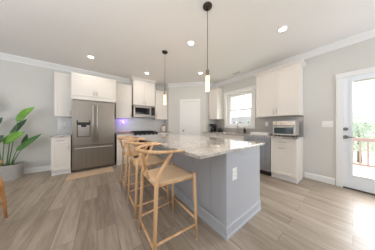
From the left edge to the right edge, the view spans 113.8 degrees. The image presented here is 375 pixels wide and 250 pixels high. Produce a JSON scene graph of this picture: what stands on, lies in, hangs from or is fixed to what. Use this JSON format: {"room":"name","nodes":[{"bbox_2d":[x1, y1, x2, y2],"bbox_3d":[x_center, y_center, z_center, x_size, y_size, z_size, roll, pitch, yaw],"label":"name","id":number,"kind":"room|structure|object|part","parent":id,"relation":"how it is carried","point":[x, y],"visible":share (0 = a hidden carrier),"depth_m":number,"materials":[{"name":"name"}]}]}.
{"room":"kitchen","nodes":[
{"label":"kitchen","id":0,"kind":"room"},
{"bbox_2d":[0,59,163,168],"bbox_3d":[-2.994,-0.209,3.638,8.210,2.740,0.150,0,0,-36],"label":"wall","id":1,"kind":"structure","parent":0,"point":[22,86],"depth_m":2.95,"materials":[{"name":"paint"}]},
{"bbox_2d":[24,165,50,173],"bbox_3d":[-4.776,1.097,2.218,3.355,0.125,0.014,0,0,-36],"label":"baseboard","id":2,"kind":"structure","parent":1,"relation":"attached to","point":[42,168],"depth_m":3.01,"materials":[{"name":"paint"}]},
{"bbox_2d":[54,72,72,116],"bbox_3d":[-3.184,-0.754,3.176,0.325,1.090,0.360,0,0,-36],"label":"upper cabinet","id":3,"kind":"object","parent":1,"relation":"attached to","point":[62,99],"visible":0.9,"depth_m":3.05,"materials":[{"name":"paint"}]},
{"bbox_2d":[58,117,71,133],"bbox_3d":[-3.290,0.019,3.319,0.325,0.452,0.009,0,0,-36],"label":"backsplash","id":4,"kind":"structure","parent":1,"relation":"attached to","point":[67,129],"depth_m":3.31,"materials":[{"name":"tile"}]},
{"bbox_2d":[0,52,130,82],"bbox_3d":[-4.032,-1.516,2.726,5.155,0.124,0.082,0,0,-36],"label":"trim","id":5,"kind":"structure","parent":1,"relation":"attached to","point":[3,56],"depth_m":3.17,"materials":[{"name":"paint"}]},
{"bbox_2d":[71,72,115,102],"bbox_3d":[-2.601,-0.971,3.464,0.945,0.657,0.590,0,0,-36],"label":"upper cabinet","id":6,"kind":"object","parent":1,"relation":"attached to","point":[83,87],"visible":1,"depth_m":3.22,"materials":[{"name":"paint"}]},
{"bbox_3d":[-2.641,-1.012,3.121,0.470,0.551,0.020,0,0,-36],"label":"door","id":7,"kind":"part","parent":6,"relation":"part of","materials":[{"name":"paint"}]},
{"bbox_3d":[-2.261,-1.012,3.402,0.470,0.551,0.020,0,0,-36],"label":"door","id":8,"kind":"part","parent":6,"relation":"part of","materials":[{"name":"paint"}]},
{"bbox_2d":[115,83,131,118],"bbox_3d":[-2.094,-0.754,3.982,0.455,1.090,0.360,0,0,-36],"label":"upper cabinet","id":9,"kind":"object","parent":1,"relation":"attached to","point":[123,105],"visible":0.94,"depth_m":3.86,"materials":[{"name":"paint"}]},
{"bbox_2d":[115,117,163,131],"bbox_3d":[-1.676,-0.017,4.512,1.768,0.524,0.009,0,0,-36],"label":"backsplash","id":10,"kind":"structure","parent":1,"relation":"attached to","point":[134,124],"depth_m":4.43,"materials":[{"name":"tile"}]},
{"bbox_2d":[130,76,156,105],"bbox_3d":[-1.573,-1.123,4.336,0.839,0.907,0.410,0,0,-36],"label":"upper cabinet","id":11,"kind":"object","parent":1,"relation":"attached to","point":[143,90],"visible":0.91,"depth_m":4.17,"materials":[{"name":"paint"}]},
{"bbox_3d":[-1.624,-1.077,4.097,0.364,0.811,0.020,0,0,-36],"label":"door","id":12,"kind":"part","parent":11,"relation":"part of","materials":[{"name":"paint"}]},
{"bbox_2d":[132,104,154,117],"bbox_3d":[-1.556,-0.467,4.314,0.730,0.396,0.447,0,0,-36],"label":"microwave","id":13,"kind":"object","parent":11,"relation":"attached to","point":[138,111],"visible":1,"depth_m":4.14,"materials":[{"name":"metal"}]},
{"bbox_3d":[-1.525,-0.472,4.133,0.565,0.346,0.030,0,0,-36],"label":"door","id":14,"kind":"part","parent":13,"relation":"part of","materials":[{"name":"metal"}]},
{"bbox_3d":[-1.574,-1.535,4.337,0.839,0.082,0.406,0,0,-36],"label":"crown moulding","id":15,"kind":"part","parent":11,"relation":"part of","materials":[{"name":"paint"}]},
{"bbox_3d":[-1.329,-1.077,4.315,0.364,0.811,0.020,0,0,-36],"label":"door","id":16,"kind":"part","parent":11,"relation":"part of","materials":[{"name":"paint"}]},
{"bbox_2d":[152,90,166,119],"bbox_3d":[-1.067,-0.754,4.741,0.490,1.090,0.360,0,0,-36],"label":"upper cabinet","id":17,"kind":"object","parent":1,"relation":"attached to","point":[160,107],"visible":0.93,"depth_m":4.61,"materials":[{"name":"paint"}]},
{"bbox_2d":[0,0,374,85],"bbox_3d":[-0.622,-1.649,0.429,8.210,0.140,8.130,0,0,-36],"label":"ceiling","id":18,"kind":"structure","parent":0,"point":[125,38],"depth_m":2.08,"materials":[{"name":"paint"}]},
{"bbox_2d":[162,50,167,103],"bbox_3d":[-0.489,-1.015,2.643,0.120,1.128,0.120,0,0,-36],"label":"pendant light","id":19,"kind":"object","parent":18,"relation":"hanging from","point":[163,51],"visible":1,"depth_m":2.62,"materials":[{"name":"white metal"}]},
{"bbox_2d":[187,41,194,45],"bbox_3d":[0.068,-1.573,2.354,0.140,0.009,0.140,0,0,-36],"label":"recessed light","id":20,"kind":"object","parent":18,"relation":"in","point":[190,43],"visible":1,"depth_m":2.36,"materials":[{"name":"white plastic"}]},
{"bbox_2d":[203,1,211,90],"bbox_3d":[0.266,-1.015,1.623,0.120,1.128,0.120,0,0,-36],"label":"pendant light","id":21,"kind":"object","parent":18,"relation":"hanging from","point":[207,6],"visible":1,"depth_m":1.61,"materials":[{"name":"white glass"}]},
{"bbox_3d":[0.266,-0.550,1.623,0.055,0.198,0.055,0,0,-36],"label":"lamp shade","id":22,"kind":"part","parent":21,"relation":"part of","materials":[{"name":"white glass"}]},
{"bbox_3d":[0.266,-1.139,1.623,0.006,0.840,0.006,0,0,-14],"label":"cord","id":23,"kind":"part","parent":21,"relation":"part of","materials":[{"name":"brown metal"}]},
{"bbox_2d":[277,26,287,32],"bbox_3d":[1.564,-1.573,2.010,0.140,0.009,0.140,0,0,-36],"label":"recessed light","id":24,"kind":"object","parent":18,"relation":"in","point":[283,28],"visible":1,"depth_m":2.01,"materials":[{"name":"white plastic"}]},
{"bbox_2d":[0,163,374,249],"bbox_3d":[-0.622,1.221,0.429,8.210,0.120,8.130,0,0,-36],"label":"floor","id":25,"kind":"structure","parent":0,"point":[45,211],"depth_m":1.53,"materials":[{"name":"brown wood"}]},
{"bbox_2d":[0,160,7,219],"bbox_3d":[-2.282,0.787,1.217,0.482,0.748,0.517,0,0,-36],"label":"dining chair","id":26,"kind":"object","parent":25,"relation":"on","point":[3,203],"visible":1,"depth_m":1.48,"materials":[{"name":"brown wood"}]},
{"bbox_2d":[0,107,41,181],"bbox_3d":[-3.858,0.223,2.620,1.021,1.874,0.330,0,0,-36],"label":"potted plant","id":27,"kind":"object","parent":25,"relation":"on","point":[12,170],"visible":0.99,"depth_m":2.64,"materials":[{"name":"green plant"}]},
{"bbox_3d":[-3.807,0.570,2.590,0.188,0.645,0.090,0,0,-36],"label":"stem","id":28,"kind":"part","parent":27,"relation":"part of","materials":[{"name":"green plant"}]},
{"bbox_3d":[-3.825,0.465,2.669,0.172,0.854,0.022,0,0,-36],"label":"stem","id":29,"kind":"part","parent":27,"relation":"part of","materials":[{"name":"green plant"}]},
{"bbox_3d":[-3.890,1.000,2.596,0.500,0.319,0.330,0,0,-36],"label":"planter","id":30,"kind":"part","parent":27,"relation":"part of","materials":[{"name":"concrete"}]},
{"bbox_3d":[-3.738,0.318,2.667,0.259,1.148,0.021,0,0,-20],"label":"stem","id":31,"kind":"part","parent":27,"relation":"part of","materials":[{"name":"green plant"}]},
{"bbox_2d":[51,136,72,175],"bbox_3d":[-3.101,0.720,3.064,0.325,0.881,0.640,0,0,-36],"label":"base cabinet","id":32,"kind":"object","parent":25,"relation":"on","point":[61,147],"visible":1,"depth_m":2.84,"materials":[{"name":"paint"}]},
{"bbox_2d":[50,134,71,136],"bbox_3d":[-3.104,0.262,3.061,0.337,0.030,0.623,0,0,-36],"label":"countertop","id":33,"kind":"structure","parent":32,"relation":"on","point":[57,135],"depth_m":2.88,"materials":[{"name":"stone"}]},
{"bbox_3d":[-2.936,0.357,2.841,0.317,0.137,0.020,0,0,-36],"label":"drawer","id":34,"kind":"part","parent":32,"relation":"part of","materials":[{"name":"paint"}]},
{"bbox_3d":[-2.936,0.741,2.841,0.317,0.616,0.020,0,0,-36],"label":"door","id":35,"kind":"part","parent":32,"relation":"part of","materials":[{"name":"paint"}]},
{"bbox_2d":[65,167,113,180],"bbox_3d":[-2.303,1.155,2.952,0.875,0.009,0.375,0,0,-36],"label":"floor mat","id":36,"kind":"object","parent":25,"relation":"on","point":[110,169],"visible":1,"depth_m":2.90,"materials":[{"name":"beige fabric"}]},
{"bbox_2d":[72,99,114,171],"bbox_3d":[-2.582,0.266,3.424,0.889,1.790,0.624,0,0,-36],"label":"refrigerator","id":37,"kind":"object","parent":25,"relation":"on","point":[93,123],"visible":1,"depth_m":3.18,"materials":[{"name":"metal"}]},
{"bbox_3d":[-2.633,-0.048,3.116,0.442,1.132,0.062,0,0,-36],"label":"door","id":38,"kind":"part","parent":37,"relation":"part of","materials":[{"name":"metal"}]},
{"bbox_3d":[-2.637,0.091,3.109,0.272,0.420,0.065,0,0,-36],"label":"dispenser trim","id":39,"kind":"part","parent":37,"relation":"part of","materials":[{"name":"black plastic"}]},
{"bbox_3d":[-2.452,-0.039,3.172,0.027,0.960,0.064,0,0,-36],"label":"handle","id":40,"kind":"part","parent":37,"relation":"part of","materials":[{"name":"metal"}]},
{"bbox_3d":[-2.453,0.815,3.249,0.889,0.569,0.062,0,0,-36],"label":"freezer drawer","id":41,"kind":"part","parent":37,"relation":"part of","materials":[{"name":"metal"}]},
{"bbox_3d":[-2.416,0.576,3.199,0.793,0.027,0.064,0,0,-36],"label":"handle","id":42,"kind":"part","parent":37,"relation":"part of","materials":[{"name":"metal"}]},
{"bbox_3d":[-2.380,-0.039,3.225,0.027,0.960,0.064,0,0,-36],"label":"handle","id":43,"kind":"part","parent":37,"relation":"part of","materials":[{"name":"metal"}]},
{"bbox_3d":[-2.273,-0.048,3.382,0.442,1.132,0.062,0,0,-36],"label":"door","id":44,"kind":"part","parent":37,"relation":"part of","materials":[{"name":"metal"}]},
{"bbox_2d":[115,134,133,164],"bbox_3d":[-2.011,0.720,3.869,0.455,0.881,0.640,0,0,-36],"label":"base cabinet","id":45,"kind":"object","parent":25,"relation":"on","point":[118,149],"visible":0.48,"depth_m":3.58,"materials":[{"name":"paint"}]},
{"bbox_3d":[-1.847,0.357,3.647,0.447,0.137,0.020,0,0,-36],"label":"drawer","id":46,"kind":"part","parent":45,"relation":"part of","materials":[{"name":"paint"}]},
{"bbox_3d":[-1.847,0.741,3.647,0.447,0.616,0.020,0,0,-36],"label":"door","id":47,"kind":"part","parent":45,"relation":"part of","materials":[{"name":"paint"}]},
{"bbox_2d":[117,136,151,195],"bbox_3d":[-1.011,0.687,2.300,0.542,0.948,0.517,0,0,-36],"label":"counter stool","id":48,"kind":"object","parent":25,"relation":"on","point":[126,153],"visible":0.61,"depth_m":2.14,"materials":[{"name":"brown wood"}]},
{"bbox_3d":[-1.215,0.695,2.409,0.055,0.916,0.176,0,0,44],"label":"leg","id":49,"kind":"part","parent":48,"relation":"part of","materials":[{"name":"brown wood"}]},
{"bbox_3d":[-1.078,0.231,2.250,0.374,0.035,0.517,0,0,-36],"label":"rail","id":50,"kind":"part","parent":48,"relation":"part of","materials":[{"name":"brown wood"}]},
{"bbox_3d":[-0.966,0.695,2.072,0.176,0.916,0.055,0,0,-27],"label":"leg","id":51,"kind":"part","parent":48,"relation":"part of","materials":[{"name":"brown wood"}]},
{"bbox_2d":[131,131,157,157],"bbox_3d":[-1.494,0.685,4.211,0.752,0.952,0.681,0,0,-36],"label":"range","id":52,"kind":"object","parent":25,"relation":"on","point":[134,132],"visible":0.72,"depth_m":3.96,"materials":[{"name":"metal"}]},
{"bbox_3d":[-1.331,0.308,3.989,0.750,0.105,0.042,0,0,-36],"label":"control panel","id":53,"kind":"part","parent":52,"relation":"part of","materials":[{"name":"black plastic"}]},
{"bbox_2d":[124,139,168,219],"bbox_3d":[-0.624,0.687,1.777,0.542,0.948,0.517,0,0,-36],"label":"counter stool","id":54,"kind":"object","parent":25,"relation":"on","point":[154,159],"visible":0.83,"depth_m":1.67,"materials":[{"name":"brown wood"}]},
{"bbox_3d":[-0.828,0.695,1.887,0.055,0.916,0.176,0,0,44],"label":"leg","id":55,"kind":"part","parent":54,"relation":"part of","materials":[{"name":"brown wood"}]},
{"bbox_3d":[-0.692,0.231,1.727,0.374,0.035,0.517,0,0,-36],"label":"rail","id":56,"kind":"part","parent":54,"relation":"part of","materials":[{"name":"brown wood"}]},
{"bbox_3d":[-0.579,0.695,1.550,0.176,0.916,0.055,0,0,-27],"label":"leg","id":57,"kind":"part","parent":54,"relation":"part of","materials":[{"name":"brown wood"}]},
{"bbox_3d":[-0.586,0.527,1.805,0.413,0.025,0.470,0,0,-36],"label":"seat frame","id":58,"kind":"part","parent":54,"relation":"part of","materials":[{"name":"brown wood"}]},
{"bbox_3d":[-0.583,0.522,1.807,0.400,0.039,0.447,0,0,-36],"label":"seat","id":59,"kind":"part","parent":54,"relation":"part of","materials":[{"name":"beige wicker"}]},
{"bbox_3d":[-0.289,0.819,1.741,0.053,0.669,0.035,0,0,9],"label":"leg","id":60,"kind":"part","parent":54,"relation":"part of","materials":[{"name":"brown wood"}]},
{"bbox_2d":[135,143,197,249],"bbox_3d":[-0.259,0.687,1.282,0.542,0.948,0.517,0,0,-36],"label":"counter stool","id":61,"kind":"object","parent":25,"relation":"on","point":[165,175],"visible":1,"depth_m":1.20,"materials":[{"name":"brown wood"}]},
{"bbox_3d":[-0.463,0.695,1.392,0.055,0.916,0.176,0,0,44],"label":"leg","id":62,"kind":"part","parent":61,"relation":"part of","materials":[{"name":"brown wood"}]},
{"bbox_3d":[-0.326,0.231,1.233,0.374,0.035,0.517,0,0,-36],"label":"rail","id":63,"kind":"part","parent":61,"relation":"part of","materials":[{"name":"brown wood"}]},
{"bbox_3d":[-0.214,0.695,1.055,0.176,0.916,0.055,0,0,-27],"label":"leg","id":64,"kind":"part","parent":61,"relation":"part of","materials":[{"name":"brown wood"}]},
{"bbox_3d":[-0.221,0.527,1.310,0.413,0.025,0.470,0,0,-36],"label":"seat frame","id":65,"kind":"part","parent":61,"relation":"part of","materials":[{"name":"brown wood"}]},
{"bbox_3d":[-0.218,0.522,1.313,0.400,0.039,0.447,0,0,-36],"label":"seat","id":66,"kind":"part","parent":61,"relation":"part of","materials":[{"name":"beige wicker"}]},
{"bbox_3d":[-0.195,0.819,1.614,0.035,0.669,0.053,0,0,9],"label":"leg","id":67,"kind":"part","parent":61,"relation":"part of","materials":[{"name":"brown wood"}]},
{"bbox_3d":[0.077,0.819,1.246,0.053,0.669,0.035,0,0,9],"label":"leg","id":68,"kind":"part","parent":61,"relation":"part of","materials":[{"name":"brown wood"}]},
{"bbox_2d":[149,145,260,240],"bbox_3d":[0.047,0.720,2.382,0.824,0.883,2.276,0,0,-36],"label":"base cabinet","id":69,"kind":"object","parent":25,"relation":"on","point":[226,205],"visible":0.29,"depth_m":1.45,"materials":[{"name":"paint"}]},
{"bbox_3d":[-0.275,0.659,2.162,0.014,0.763,2.246,0,0,-36],"label":"panel","id":70,"kind":"part","parent":69,"relation":"part of","materials":[{"name":"paint"}]},
{"bbox_2d":[134,134,264,158],"bbox_3d":[-0.104,0.262,2.273,1.215,0.030,2.320,0,0,-36],"label":"countertop","id":71,"kind":"structure","parent":69,"relation":"on","point":[199,147],"depth_m":1.58,"materials":[{"name":"stone"}]},
{"bbox_2d":[232,167,236,180],"bbox_3d":[0.513,0.529,1.325,0.082,0.130,0.009,0,0,-36],"label":"wall outlet","id":72,"kind":"object","parent":69,"relation":"attached to","point":[234,170],"visible":1,"depth_m":1.32,"materials":[{"name":"white plastic"}]},
{"bbox_3d":[0.695,0.659,1.473,0.755,0.763,0.014,0,0,-36],"label":"panel","id":73,"kind":"part","parent":69,"relation":"part of","materials":[{"name":"paint"}]},
{"bbox_2d":[204,133,216,137],"bbox_3d":[0.992,0.720,4.364,0.610,0.881,0.590,0,0,-36],"label":"base cabinet","id":74,"kind":"object","parent":25,"relation":"on","point":[205,134],"visible":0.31,"depth_m":4.18,"materials":[{"name":"paint"}]},
{"bbox_2d":[217,134,243,140],"bbox_3d":[1.439,0.720,3.759,0.610,0.881,0.905,0,0,-36],"label":"base cabinet","id":75,"kind":"object","parent":25,"relation":"on","point":[225,136],"visible":0.23,"depth_m":3.54,"materials":[{"name":"paint"}]},
{"bbox_3d":[1.095,0.357,3.785,0.020,0.137,0.446,0,0,-36],"label":"drawer","id":76,"kind":"part","parent":75,"relation":"part of","materials":[{"name":"paint"}]},
{"bbox_3d":[1.363,0.357,3.422,0.020,0.137,0.446,0,0,-36],"label":"drawer","id":77,"kind":"part","parent":75,"relation":"part of","materials":[{"name":"paint"}]},
{"bbox_2d":[203,131,304,138],"bbox_3d":[1.579,0.262,3.561,0.603,0.030,2.581,0,0,-36],"label":"countertop","id":78,"kind":"structure","parent":75,"relation":"on","point":[217,132],"depth_m":2.88,"materials":[{"name":"stone"}]},
{"bbox_2d":[210,124,216,131],"bbox_3d":[0.937,0.104,4.486,0.200,0.285,0.170,0,0,-36],"label":"coffee maker","id":79,"kind":"object","parent":78,"relation":"on","point":[214,126],"visible":1,"depth_m":4.44,"materials":[{"name":"black plastic"}]},
{"bbox_2d":[250,132,271,135],"bbox_3d":[1.837,0.217,3.067,0.260,0.056,0.400,0,0,-36],"label":"tray","id":80,"kind":"object","parent":78,"relation":"on","point":[251,133],"visible":1,"depth_m":3.00,"materials":[{"name":"white plastic"}]},
{"bbox_2d":[273,121,298,136],"bbox_3d":[2.174,0.080,2.713,0.368,0.335,0.390,0,0,-36],"label":"toaster oven","id":81,"kind":"object","parent":78,"relation":"on","point":[290,128],"visible":0.97,"depth_m":2.60,"materials":[{"name":"metal"}]},
{"bbox_3d":[2.064,0.118,2.633,0.020,0.187,0.382,0,0,-36],"label":"door","id":82,"kind":"part","parent":81,"relation":"part of","materials":[{"name":"metal"}]},
{"bbox_3d":[2.064,0.114,2.633,0.008,0.150,0.342,0,0,-36],"label":"glass","id":83,"kind":"part","parent":81,"relation":"part of","materials":[{"name":"black glass"}]},
{"bbox_3d":[2.064,-0.034,2.633,0.020,0.092,0.382,0,0,-36],"label":"control panel","id":84,"kind":"part","parent":81,"relation":"part of","materials":[{"name":"metal"}]},
{"bbox_2d":[244,136,271,175],"bbox_3d":[1.877,0.721,3.135,0.615,0.876,0.602,0,0,-36],"label":"dishwasher","id":85,"kind":"object","parent":25,"relation":"on","point":[265,150],"visible":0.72,"depth_m":2.83,"materials":[{"name":"metal"}]},
{"bbox_3d":[1.682,0.321,2.990,0.030,0.072,0.600,0,0,-36],"label":"control panel","id":86,"kind":"part","parent":85,"relation":"part of","materials":[{"name":"metal"}]},
{"bbox_2d":[271,138,302,183],"bbox_3d":[2.207,0.720,2.720,0.610,0.881,0.440,0,0,-36],"label":"base cabinet","id":87,"kind":"object","parent":25,"relation":"on","point":[286,154],"visible":0.99,"depth_m":2.54,"materials":[{"name":"paint"}]},
{"bbox_3d":[1.997,0.357,2.564,0.020,0.137,0.432,0,0,-36],"label":"drawer","id":88,"kind":"part","parent":87,"relation":"part of","materials":[{"name":"paint"}]},
{"bbox_3d":[1.997,0.741,2.564,0.020,0.616,0.432,0,0,-36],"label":"door","id":89,"kind":"part","parent":87,"relation":"part of","materials":[{"name":"paint"}]},
{"bbox_2d":[164,86,213,135],"bbox_3d":[0.047,-0.208,4.914,1.478,2.739,1.408,0,0,-36],"label":"wall","id":90,"kind":"structure","parent":0,"point":[174,94],"depth_m":4.64,"materials":[{"name":"paint"}]},
{"bbox_2d":[180,99,199,135],"bbox_3d":[0.085,0.099,4.557,0.785,2.125,0.067,0,0,9],"label":"door","id":91,"kind":"structure","parent":90,"relation":"in","point":[189,110],"depth_m":4.58,"materials":[{"name":"paint"}]},
{"bbox_2d":[218,37,374,184],"bbox_3d":[2.615,-0.209,2.822,0.160,2.740,7.830,0,0,-36],"label":"wall","id":92,"kind":"structure","parent":0,"point":[319,81],"depth_m":2.50,"materials":[{"name":"paint"}]},
{"bbox_2d":[209,87,223,119],"bbox_3d":[1.038,-0.759,4.504,0.370,1.100,0.474,0,0,-36],"label":"upper cabinet","id":93,"kind":"object","parent":92,"relation":"attached to","point":[215,94],"visible":1,"depth_m":4.38,"materials":[{"name":"paint"}]},
{"bbox_3d":[0.924,-0.739,4.420,0.020,1.056,0.367,0,0,-36],"label":"door","id":94,"kind":"part","parent":93,"relation":"part of","materials":[{"name":"paint"}]},
{"bbox_2d":[224,85,255,128],"bbox_3d":[1.699,-0.521,4.010,0.200,1.255,1.090,0,0,-36],"label":"window","id":95,"kind":"structure","parent":92,"relation":"in","point":[252,92],"depth_m":4.00,"materials":[{"name":"paint"}]},
{"bbox_3d":[1.679,0.069,3.995,0.150,0.074,1.090,0,0,-36],"label":"sill","id":96,"kind":"part","parent":95,"relation":"part of","materials":[{"name":"paint"}]},
{"bbox_3d":[1.753,-0.513,4.050,0.065,1.089,0.888,0,0,-36],"label":"frame","id":97,"kind":"part","parent":95,"relation":"part of","materials":[{"name":"white plastic"}]},
{"bbox_3d":[1.763,-0.749,4.057,0.022,0.530,0.798,0,0,-36],"label":"sash","id":98,"kind":"part","parent":95,"relation":"part of","materials":[{"name":"white plastic"}]},
{"bbox_3d":[1.744,-0.264,4.043,0.022,0.520,0.798,0,0,-36],"label":"sash","id":99,"kind":"part","parent":95,"relation":"part of","materials":[{"name":"white plastic"}]},
{"bbox_2d":[214,116,303,135],"bbox_3d":[1.820,0.019,3.753,0.009,0.452,2.564,0,0,-36],"label":"backsplash","id":100,"kind":"structure","parent":92,"relation":"attached to","point":[259,122],"depth_m":3.33,"materials":[{"name":"tile"}]},
{"bbox_2d":[155,28,374,89],"bbox_3d":[2.240,-1.516,2.765,8.073,0.124,1.596,0,0,40],"label":"trim","id":101,"kind":"structure","parent":92,"relation":"attached to","point":[370,33],"depth_m":2.76,"materials":[{"name":"paint"}]},
{"bbox_2d":[254,59,306,117],"bbox_3d":[2.179,-0.771,2.960,0.370,1.125,0.964,0,0,-36],"label":"upper cabinet","id":102,"kind":"object","parent":92,"relation":"attached to","point":[279,90],"visible":1,"depth_m":2.78,"materials":[{"name":"paint"}]},
{"bbox_3d":[1.937,-0.739,3.049,0.020,1.056,0.427,0,0,-36],"label":"door","id":103,"kind":"part","parent":102,"relation":"part of","materials":[{"name":"paint"}]},
{"bbox_3d":[2.180,-1.306,2.961,0.366,0.055,0.964,0,0,-36],"label":"crown moulding","id":104,"kind":"part","parent":102,"relation":"part of","materials":[{"name":"paint"}]},
{"bbox_3d":[2.193,-0.739,2.703,0.020,1.056,0.427,0,0,-36],"label":"door","id":105,"kind":"part","parent":102,"relation":"part of","materials":[{"name":"paint"}]},
{"bbox_2d":[305,172,334,184],"bbox_3d":[2.720,1.097,2.533,0.014,0.125,0.430,0,0,-36],"label":"baseboard","id":106,"kind":"structure","parent":92,"relation":"attached to","point":[329,180],"depth_m":2.51,"materials":[{"name":"paint"}]},
{"bbox_2d":[322,121,332,126],"bbox_3d":[2.791,-0.019,2.440,0.010,0.116,0.145,0,0,-36],"label":"light switch","id":107,"kind":"object","parent":92,"relation":"attached to","point":[324,123],"visible":1,"depth_m":2.44,"materials":[{"name":"white plastic"}]},
{"bbox_2d":[335,66,374,194],"bbox_3d":[3.180,0.096,1.922,0.120,2.130,1.090,0,0,-36],"label":"door","id":108,"kind":"structure","parent":92,"relation":"in","point":[345,178],"depth_m":2.25,"materials":[{"name":"paint"}]},
{"label":"outside","id":109,"kind":"structure","parent":0,"visible":0},
{"bbox_2d":[353,167,374,177],"bbox_3d":[4.794,1.301,2.082,2.426,0.040,4.850,0,0,-36],"label":"deck","id":110,"kind":"object","parent":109,"point":[357,171],"depth_m":3.30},
{"bbox_2d":[353,138,374,167],"bbox_3d":[5.747,0.851,2.790,0.090,0.940,4.755,0,0,-36],"label":"deck railing","id":111,"kind":"object","parent":110,"relation":"on","point":[354,139],"visible":0.16,"depth_m":3.57,"materials":[{"name":"wood"}]},
{"bbox_3d":[5.749,0.451,2.788,0.040,0.060,4.750,0,0,-36],"label":"rail","id":112,"kind":"part","parent":111,"relation":"part of","materials":[{"name":"wood"}]},
{"bbox_3d":[5.749,1.173,2.788,0.040,0.055,4.750,0,0,-36],"label":"rail","id":113,"kind":"part","parent":111,"relation":"part of","materials":[{"name":"wood"}]},
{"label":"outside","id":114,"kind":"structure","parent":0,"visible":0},
{"bbox_2d":[353,132,374,169],"bbox_3d":[66.431,3.811,61.538,260.000,0.200,160.000,0,0,-36],"label":"ground","id":115,"kind":"structure","parent":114,"point":[364,155],"depth_m":12.78,"materials":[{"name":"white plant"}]},
{"bbox_2d":[231,116,250,123],"bbox_3d":[20.226,0.331,46.660,8.800,6.760,8.800,0,0,-32],"label":"house","id":116,"kind":"structure","parent":115,"relation":"on","point":[240,120],"depth_m":43.97,"materials":[{"name":"white"}]},
{"bbox_2d":[353,111,374,162],"bbox_3d":[17.214,1.117,12.178,3.656,5.196,3.636,0,0,11],"label":"tree","id":117,"kind":"object","parent":115,"relation":"on","point":[357,129],"visible":0.38,"depth_m":11.60,"materials":[{"name":"green plant"}]},
{"bbox_2d":[364,123,374,155],"bbox_3d":[12.526,1.376,6.784,3.116,4.679,3.096,0,0,-36],"label":"tree","id":118,"kind":"object","parent":115,"relation":"on","point":[370,134],"visible":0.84,"depth_m":8.07,"materials":[{"name":"green plant"}]},
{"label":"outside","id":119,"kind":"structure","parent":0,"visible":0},
{"bbox_2d":[231,108,374,130],"bbox_3d":[95.626,-4.156,89.335,40.000,15.833,150.000,0,0,-36],"label":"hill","id":120,"kind":"structure","parent":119,"point":[371,112],"depth_m":70.74,"materials":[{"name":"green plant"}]}
]}

